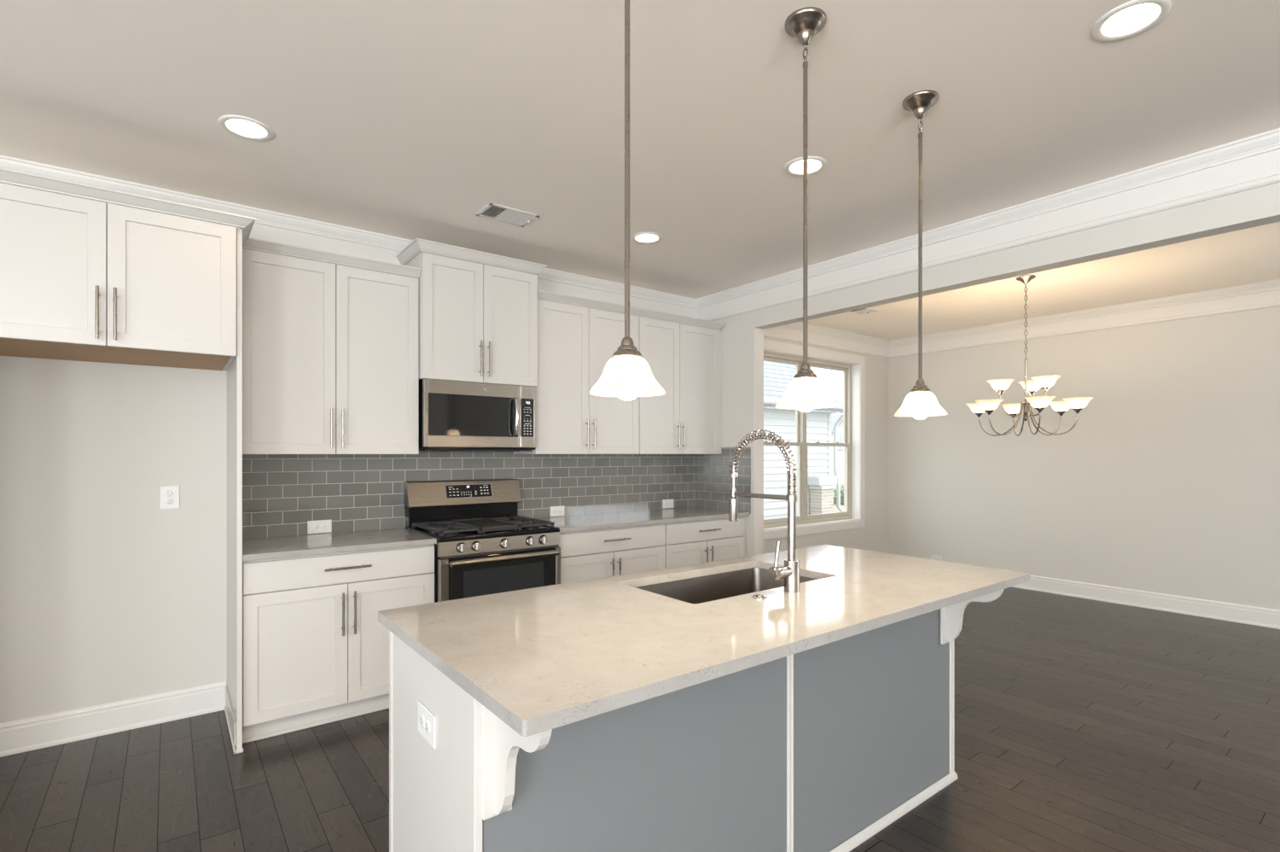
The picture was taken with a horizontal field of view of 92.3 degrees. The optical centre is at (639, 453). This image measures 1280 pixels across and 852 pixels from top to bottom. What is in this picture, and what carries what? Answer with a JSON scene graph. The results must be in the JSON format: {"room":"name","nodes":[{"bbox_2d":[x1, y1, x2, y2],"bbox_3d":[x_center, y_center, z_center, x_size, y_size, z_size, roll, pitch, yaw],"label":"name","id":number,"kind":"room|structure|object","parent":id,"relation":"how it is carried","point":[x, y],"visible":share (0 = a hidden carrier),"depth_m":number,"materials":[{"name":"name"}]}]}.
{"room":"kitchen","nodes":[
{"label":"kitchen","id":0,"kind":"room"},
{"bbox_2d":[0,248,695,722],"bbox_3d":[-2.385,0.015,3.337,7.150,2.740,0.150,0,0,-38],"label":"wall","id":1,"kind":"structure","parent":0,"point":[107,594],"depth_m":3.05,"materials":[{"name":"grey paint"}]},
{"bbox_2d":[0,680,226,756],"bbox_3d":[-2.636,1.311,3.037,0.985,0.148,0.020,0,0,-38],"label":"baseboard","id":2,"kind":"structure","parent":1,"relation":"attached to","point":[23,735],"depth_m":3.04,"materials":[{"name":"white paint"}]},
{"bbox_2d":[0,167,255,370],"bbox_3d":[-2.401,-0.768,2.795,1.044,0.640,0.690,0,0,-38],"label":"upper cabinet","id":3,"kind":"object","parent":1,"relation":"attached to","point":[81,279],"visible":0.97,"depth_m":2.58,"materials":[{"name":"white paint"}]},
{"bbox_2d":[160,485,179,509],"bbox_3d":[-2.443,0.228,3.193,0.080,0.120,0.007,0,0,-38],"label":"wall outlet","id":4,"kind":"object","parent":1,"relation":"attached to","point":[169,494],"visible":1,"depth_m":3.19,"materials":[{"name":"white plastic"}]},
{"bbox_2d":[165,490,174,496],"bbox_3d":[-2.442,0.209,3.191,0.034,0.034,0.001,0,0,-38],"label":"receptacle","id":5,"kind":"object","parent":4,"relation":"attached to","point":[168,493],"depth_m":3.19,"materials":[{"name":"white plastic"}]},
{"bbox_2d":[165,497,174,504],"bbox_3d":[-2.442,0.248,3.191,0.034,0.034,0.001,0,0,-38],"label":"receptacle","id":6,"kind":"object","parent":4,"relation":"attached to","point":[168,500],"depth_m":3.19,"materials":[{"name":"white plastic"}]},
{"bbox_2d":[242,237,421,453],"bbox_3d":[-1.758,-0.542,3.486,0.910,1.092,0.364,0,0,-38],"label":"upper cabinet","id":7,"kind":"object","parent":1,"relation":"attached to","point":[330,352],"visible":0.94,"depth_m":3.34,"materials":[{"name":"white paint"}]},
{"bbox_2d":[242,450,696,539],"bbox_3d":[-0.869,0.185,4.402,3.434,0.600,0.006,0,0,-38],"label":"tiled wall","id":8,"kind":"structure","parent":1,"relation":"attached to","point":[282,492],"depth_m":3.96,"materials":[{"name":"grey tile"}]},
{"bbox_2d":[307,519,331,534],"bbox_3d":[-1.884,0.431,3.614,0.128,0.076,0.007,0,0,-38],"label":"wall outlet","id":9,"kind":"object","parent":8,"relation":"attached to","point":[321,526],"visible":1,"depth_m":3.61,"materials":[{"name":"white plastic"}]},
{"bbox_2d":[313,523,319,529],"bbox_3d":[-1.898,0.431,3.601,0.034,0.034,0.001,0,0,-38],"label":"receptacle","id":10,"kind":"object","parent":9,"relation":"attached to","point":[316,526],"depth_m":3.60,"materials":[{"name":"white plastic"}]},
{"bbox_2d":[320,523,326,529],"bbox_3d":[-1.867,0.431,3.624,0.034,0.034,0.001,0,0,-38],"label":"receptacle","id":11,"kind":"object","parent":9,"relation":"attached to","point":[322,526],"depth_m":3.62,"materials":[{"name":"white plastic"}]},
{"bbox_2d":[550,505,564,516],"bbox_3d":[-0.616,0.431,4.587,0.122,0.076,0.007,0,0,-38],"label":"wall outlet","id":12,"kind":"object","parent":8,"relation":"attached to","point":[555,510],"visible":1,"depth_m":4.59,"materials":[{"name":"white plastic"}]},
{"bbox_2d":[662,499,673,508],"bbox_3d":[0.240,0.429,5.244,0.122,0.076,0.007,0,0,-38],"label":"wall outlet","id":13,"kind":"object","parent":8,"relation":"attached to","point":[666,503],"visible":1,"depth_m":5.24,"materials":[{"name":"white plastic"}]},
{"bbox_2d":[395,238,546,386],"bbox_3d":[-1.081,-0.846,3.981,0.854,0.804,0.416,0,0,-38],"label":"upper cabinet","id":14,"kind":"object","parent":1,"relation":"attached to","point":[478,322],"visible":0.94,"depth_m":3.81,"materials":[{"name":"white paint"}]},
{"bbox_2d":[418,378,536,451],"bbox_3d":[-1.070,-0.228,3.967,0.748,0.430,0.437,0,0,-38],"label":"microwave","id":15,"kind":"object","parent":14,"relation":"attached to","point":[455,416],"visible":1,"depth_m":3.80,"materials":[{"name":"silver metal"}]},
{"bbox_2d":[513,289,642,453],"bbox_3d":[-0.440,-0.542,4.497,0.881,1.092,0.364,0,0,-38],"label":"upper cabinet","id":16,"kind":"object","parent":1,"relation":"attached to","point":[576,343],"visible":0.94,"depth_m":4.33,"materials":[{"name":"white paint"}]},
{"bbox_2d":[639,308,726,453],"bbox_3d":[0.261,-0.542,5.035,0.885,1.092,0.364,0,0,-38],"label":"upper cabinet","id":17,"kind":"object","parent":1,"relation":"attached to","point":[683,358],"depth_m":4.91,"materials":[{"name":"white paint"}]},
{"bbox_2d":[0,0,1279,340],"bbox_3d":[1.525,-1.422,1.043,10.559,0.135,8.850,0,0,-38],"label":"ceiling","id":18,"kind":"structure","parent":0,"point":[402,119],"depth_m":2.48,"materials":[{"name":"paint"}]},
{"bbox_2d":[217,115,273,140],"bbox_3d":[-1.638,-1.389,2.558,0.196,0.082,0.196,0,0,-38],"label":"recessed light","id":19,"kind":"object","parent":18,"relation":"in","point":[241,126],"visible":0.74,"depth_m":2.60,"materials":[{"name":"beige"}]},
{"bbox_2d":[475,202,540,226],"bbox_3d":[-0.751,-1.347,3.489,0.302,0.016,0.210,0,0,-38],"label":"ceiling vent","id":20,"kind":"object","parent":18,"relation":"in","point":[492,211],"visible":1,"depth_m":3.48,"materials":[{"name":"white plastic"}]},
{"bbox_2d":[588,0,665,400],"bbox_3d":[-0.031,-0.743,1.506,0.188,1.224,0.188,0,0,-38],"label":"pendant light","id":21,"kind":"object","parent":18,"relation":"hanging from","point":[626,375],"visible":1,"depth_m":1.49,"materials":[{"name":"white glass"}]},
{"bbox_2d":[631,232,662,243],"bbox_3d":[0.043,-1.389,3.858,0.196,0.082,0.196,0,0,-38],"label":"recessed light","id":22,"kind":"object","parent":18,"relation":"in","point":[642,237],"visible":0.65,"depth_m":3.91,"materials":[{"name":"beige"}]},
{"bbox_2d":[774,6,836,411],"bbox_3d":[0.519,-0.743,1.928,0.188,1.224,0.188,0,0,-38],"label":"pendant light","id":23,"kind":"object","parent":18,"relation":"hanging from","point":[805,392],"visible":1,"depth_m":1.91,"materials":[{"name":"white glass"}]},
{"bbox_2d":[784,156,826,175],"bbox_3d":[0.780,-1.389,2.898,0.196,0.082,0.196,0,0,-38],"label":"recessed light","id":24,"kind":"object","parent":18,"relation":"in","point":[815,164],"visible":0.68,"depth_m":2.94,"materials":[{"name":"beige"}]},
{"bbox_2d":[849,308,877,314],"bbox_3d":[2.120,-1.362,5.881,0.255,0.016,0.190,0,0,-38],"label":"ceiling vent","id":25,"kind":"object","parent":18,"relation":"in","point":[863,311],"visible":0.74,"depth_m":5.89,"materials":[{"name":"white plastic"}]},
{"bbox_2d":[893,89,947,418],"bbox_3d":[1.073,-0.743,2.353,0.188,1.224,0.188,0,0,-38],"label":"pendant light","id":26,"kind":"object","parent":18,"relation":"hanging from","point":[920,403],"visible":1,"depth_m":2.34,"materials":[{"name":"white glass"}]},
{"bbox_2d":[965,274,1093,436],"bbox_3d":[3.001,-0.755,4.779,0.801,1.229,0.859,0,0,-38],"label":"chandelier","id":27,"kind":"object","parent":18,"relation":"hanging from","point":[1039,403],"visible":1,"depth_m":4.76,"materials":[{"name":"white glass"}]},
{"bbox_2d":[1091,0,1171,40],"bbox_3d":[1.530,-1.389,1.919,0.196,0.082,0.196,0,0,-38],"label":"recessed light","id":28,"kind":"object","parent":18,"relation":"in","point":[1132,18],"visible":0.93,"depth_m":1.95,"materials":[{"name":"beige"}]},
{"bbox_2d":[0,586,1279,851],"bbox_3d":[1.525,1.445,1.043,10.559,0.120,8.850,0,0,-38],"label":"floor","id":29,"kind":"structure","parent":0,"point":[1082,724],"depth_m":2.72,"materials":[{"name":"brown wood"}]},
{"bbox_2d":[224,227,243,754],"bbox_3d":[-2.049,0.171,3.093,0.038,2.429,0.646,0,0,-38],"label":"end panel","id":30,"kind":"object","parent":29,"relation":"on","point":[233,708],"visible":0.94,"depth_m":2.92,"materials":[{"name":"white paint"}]},
{"bbox_2d":[242,543,434,743],"bbox_3d":[-1.674,0.944,3.376,0.908,0.884,0.641,0,0,-38],"label":"base cabinet","id":31,"kind":"object","parent":29,"relation":"on","point":[316,646],"visible":0.86,"depth_m":3.08,"materials":[{"name":"white paint"}]},
{"bbox_2d":[242,527,436,561],"bbox_3d":[-1.676,0.486,3.379,0.908,0.030,0.633,0,0,-38],"label":"countertop","id":32,"kind":"structure","parent":31,"relation":"on","point":[317,544],"depth_m":3.29,"materials":[{"name":"beige stone"}]},
{"bbox_2d":[404,478,560,602],"bbox_3d":[-0.979,0.781,3.846,0.762,1.208,0.730,0,0,-38],"label":"gas range","id":33,"kind":"object","parent":29,"relation":"on","point":[483,546],"visible":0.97,"depth_m":3.73,"materials":[{"name":"silver metal"}]},
{"bbox_2d":[407,522,559,542],"bbox_3d":[-0.979,0.477,3.847,0.762,0.028,0.583,0,0,-38],"label":"cooktop","id":34,"kind":"object","parent":33,"relation":"in","point":[543,530],"depth_m":3.64,"materials":[{"name":"black metal"}]},
{"bbox_2d":[558,523,665,583],"bbox_3d":[-0.341,0.944,4.399,0.900,0.884,0.641,0,0,-38],"label":"base cabinet","id":35,"kind":"object","parent":29,"relation":"on","point":[585,555],"visible":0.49,"depth_m":4.15,"materials":[{"name":"white paint"}]},
{"bbox_2d":[529,506,749,532],"bbox_3d":[-0.006,0.486,4.661,1.750,0.030,0.633,0,0,-38],"label":"countertop","id":36,"kind":"structure","parent":35,"relation":"on","point":[591,521],"depth_m":4.51,"materials":[{"name":"beige stone"}]},
{"bbox_2d":[389,588,1003,851],"bbox_3d":[0.366,0.944,2.145,2.168,0.884,0.881,0,0,-38],"label":"kitchen island","id":37,"kind":"object","parent":29,"relation":"on","point":[823,747],"visible":0.58,"depth_m":1.79,"materials":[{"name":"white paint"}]},
{"bbox_2d":[417,699,436,748],"bbox_3d":[-0.547,0.691,1.571,0.007,0.080,0.128,0,0,-38],"label":"wall outlet","id":38,"kind":"object","parent":37,"relation":"attached to","point":[426,718],"visible":1,"depth_m":1.56,"materials":[{"name":"white plastic"}]},
{"bbox_2d":[420,714,424,727],"bbox_3d":[-0.561,0.691,1.585,0.001,0.034,0.034,0,0,-38],"label":"receptacle","id":39,"kind":"object","parent":38,"relation":"attached to","point":[422,716],"depth_m":1.58,"materials":[{"name":"white plastic"}]},
{"bbox_2d":[424,719,430,733],"bbox_3d":[-0.537,0.691,1.554,0.001,0.034,0.034,0,0,-38],"label":"receptacle","id":40,"kind":"object","parent":38,"relation":"attached to","point":[427,721],"depth_m":1.55,"materials":[{"name":"white plastic"}]},
{"bbox_2d":[378,544,1029,736],"bbox_3d":[0.378,0.486,2.132,2.202,0.030,0.954,0,0,-38],"label":"island countertop","id":41,"kind":"structure","parent":37,"relation":"on","point":[540,659],"depth_m":1.68,"materials":[{"name":"beige stone"}]},
{"bbox_2d":[636,567,818,604],"bbox_3d":[0.340,0.612,2.313,0.794,0.222,0.461,0,0,-38],"label":"sink","id":42,"kind":"object","parent":41,"relation":"in","point":[711,587],"visible":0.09,"depth_m":2.56,"materials":[{"name":"grey metal"}]},
{"bbox_2d":[752,593,767,599],"bbox_3d":[0.391,0.467,2.009,0.047,0.008,0.047,0,0,-38],"label":"button","id":43,"kind":"object","parent":41,"relation":"attached to","point":[758,596],"visible":1,"depth_m":2.00,"materials":[{"name":"silver metal"}]},
{"bbox_2d":[728,429,799,592],"bbox_3d":[0.409,0.192,2.188,0.128,0.558,0.317,0,0,-38],"label":"kitchen faucet","id":44,"kind":"object","parent":41,"relation":"on","point":[790,571],"visible":1,"depth_m":2.10,"materials":[{"name":"silver metal"}]},
{"bbox_2d":[664,516,744,568],"bbox_3d":[0.345,0.944,4.925,0.826,0.884,0.641,0,0,-38],"label":"base cabinet","id":45,"kind":"object","parent":29,"relation":"on","point":[691,542],"visible":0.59,"depth_m":4.67,"materials":[{"name":"white paint"}]},
{"bbox_2d":[743,515,746,556],"bbox_3d":[0.804,0.944,5.029,0.028,0.883,0.150,0,0,-38],"label":"strip","id":46,"kind":"object","parent":29,"relation":"on","point":[745,517],"visible":0.02,"depth_m":4.97,"materials":[{"name":"white paint"}]},
{"bbox_2d":[763,336,888,553],"bbox_3d":[1.724,0.008,6.628,3.143,2.755,0.200,0,0,-38],"label":"wall","id":47,"kind":"structure","parent":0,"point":[874,537],"depth_m":7.31,"materials":[{"name":"grey paint"}]},
{"bbox_2d":[763,339,865,540],"bbox_3d":[1.801,-0.136,6.660,1.931,1.993,0.193,0,0,-38],"label":"window","id":48,"kind":"structure","parent":47,"relation":"attached to","point":[853,368],"depth_m":6.98,"materials":[{"name":"white paint"}]},
{"bbox_2d":[699,182,1279,556],"bbox_3d":[3.054,-0.015,2.217,0.116,2.800,8.550,0,0,-38],"label":"wall partition","id":49,"kind":"structure","parent":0,"point":[742,334],"depth_m":3.70,"materials":[{"name":"grey paint"}]},
{"bbox_2d":[0,128,1279,320],"bbox_3d":[0.278,-1.248,-0.008,7.000,0.213,8.400,0,0,-38],"label":"trim","id":50,"kind":"structure","parent":49,"relation":"attached to","point":[1251,162],"depth_m":3.45,"materials":[{"name":"white paint"}]},
{"bbox_2d":[696,447,750,513],"bbox_3d":[0.692,0.217,5.195,0.006,0.537,0.648,0,0,-38],"label":"tiled wall","id":51,"kind":"structure","parent":49,"relation":"attached to","point":[713,480],"depth_m":5.20,"materials":[{"name":"grey tile"}]},
{"bbox_2d":[888,306,1279,609],"bbox_3d":[5.653,0.008,4.212,0.150,2.755,8.850,0,0,-38],"label":"wall","id":52,"kind":"structure","parent":0,"point":[1166,480],"depth_m":5.71,"materials":[{"name":"grey paint"}]},
{"bbox_2d":[930,554,942,560],"bbox_3d":[3.393,1.200,7.028,0.007,0.074,0.125,0,0,-38],"label":"wall outlet","id":53,"kind":"object","parent":52,"relation":"attached to","point":[933,556],"visible":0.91,"depth_m":7.03,"materials":[{"name":"white plastic"}]},
{"bbox_2d":[763,279,1279,357],"bbox_3d":[4.367,-1.267,3.183,3.143,0.205,8.484,0,0,-38],"label":"trim","id":54,"kind":"structure","parent":52,"relation":"attached to","point":[1262,294],"depth_m":6.04,"materials":[{"name":"white paint"}]},
{"bbox_2d":[1012,574,1279,628],"bbox_3d":[4.367,1.311,3.183,3.143,0.148,8.484,0,0,-38],"label":"baseboard","id":55,"kind":"structure","parent":52,"relation":"attached to","point":[1260,616],"depth_m":5.43,"materials":[{"name":"white paint"}]},
{"label":"outside","id":56,"kind":"structure","parent":0,"visible":0},
{"bbox_2d":[833,483,843,511],"bbox_3d":[0.177,1.735,33.793,46.000,0.100,44.650,0,0,-38],"label":"ground","id":57,"kind":"structure","parent":56,"point":[835,509],"depth_m":19.49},
{"bbox_2d":[763,360,843,518],"bbox_3d":[-1.258,-1.704,17.022,10.302,6.779,9.630,0,0,-38],"label":"house","id":58,"kind":"structure","parent":57,"relation":"on","point":[777,376],"depth_m":15.60,"materials":[{"name":"white"}]},
{"bbox_2d":[807,475,837,514],"bbox_3d":[4.745,1.135,15.950,0.760,1.100,0.420,0,0,-38],"label":"brick pillar","id":59,"kind":"structure","parent":57,"relation":"on","point":[821,487],"depth_m":15.80,"materials":[{"name":"white brick"}]},
{"bbox_2d":[807,475,837,485],"bbox_3d":[4.736,0.705,15.962,0.760,0.240,0.390,0,0,-38],"label":"cap","id":60,"kind":"object","parent":59,"relation":"attached to","point":[816,480],"depth_m":15.77,"materials":[{"name":"white concrete"}]},
{"bbox_2d":[831,413,843,483],"bbox_3d":[9.391,-0.225,37.555,6.800,3.820,8.700,0,0,-38],"label":"house","id":61,"kind":"structure","parent":57,"relation":"on","point":[834,417],"depth_m":33.60,"materials":[{"name":"stone"}]},
{"bbox_2d":[833,484,843,505],"bbox_3d":[6.678,1.416,20.306,0.881,0.773,0.923,0,0,-38],"label":"shrub","id":62,"kind":"object","parent":57,"relation":"on","point":[842,487],"visible":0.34,"depth_m":20.21,"materials":[{"name":"green plant"}]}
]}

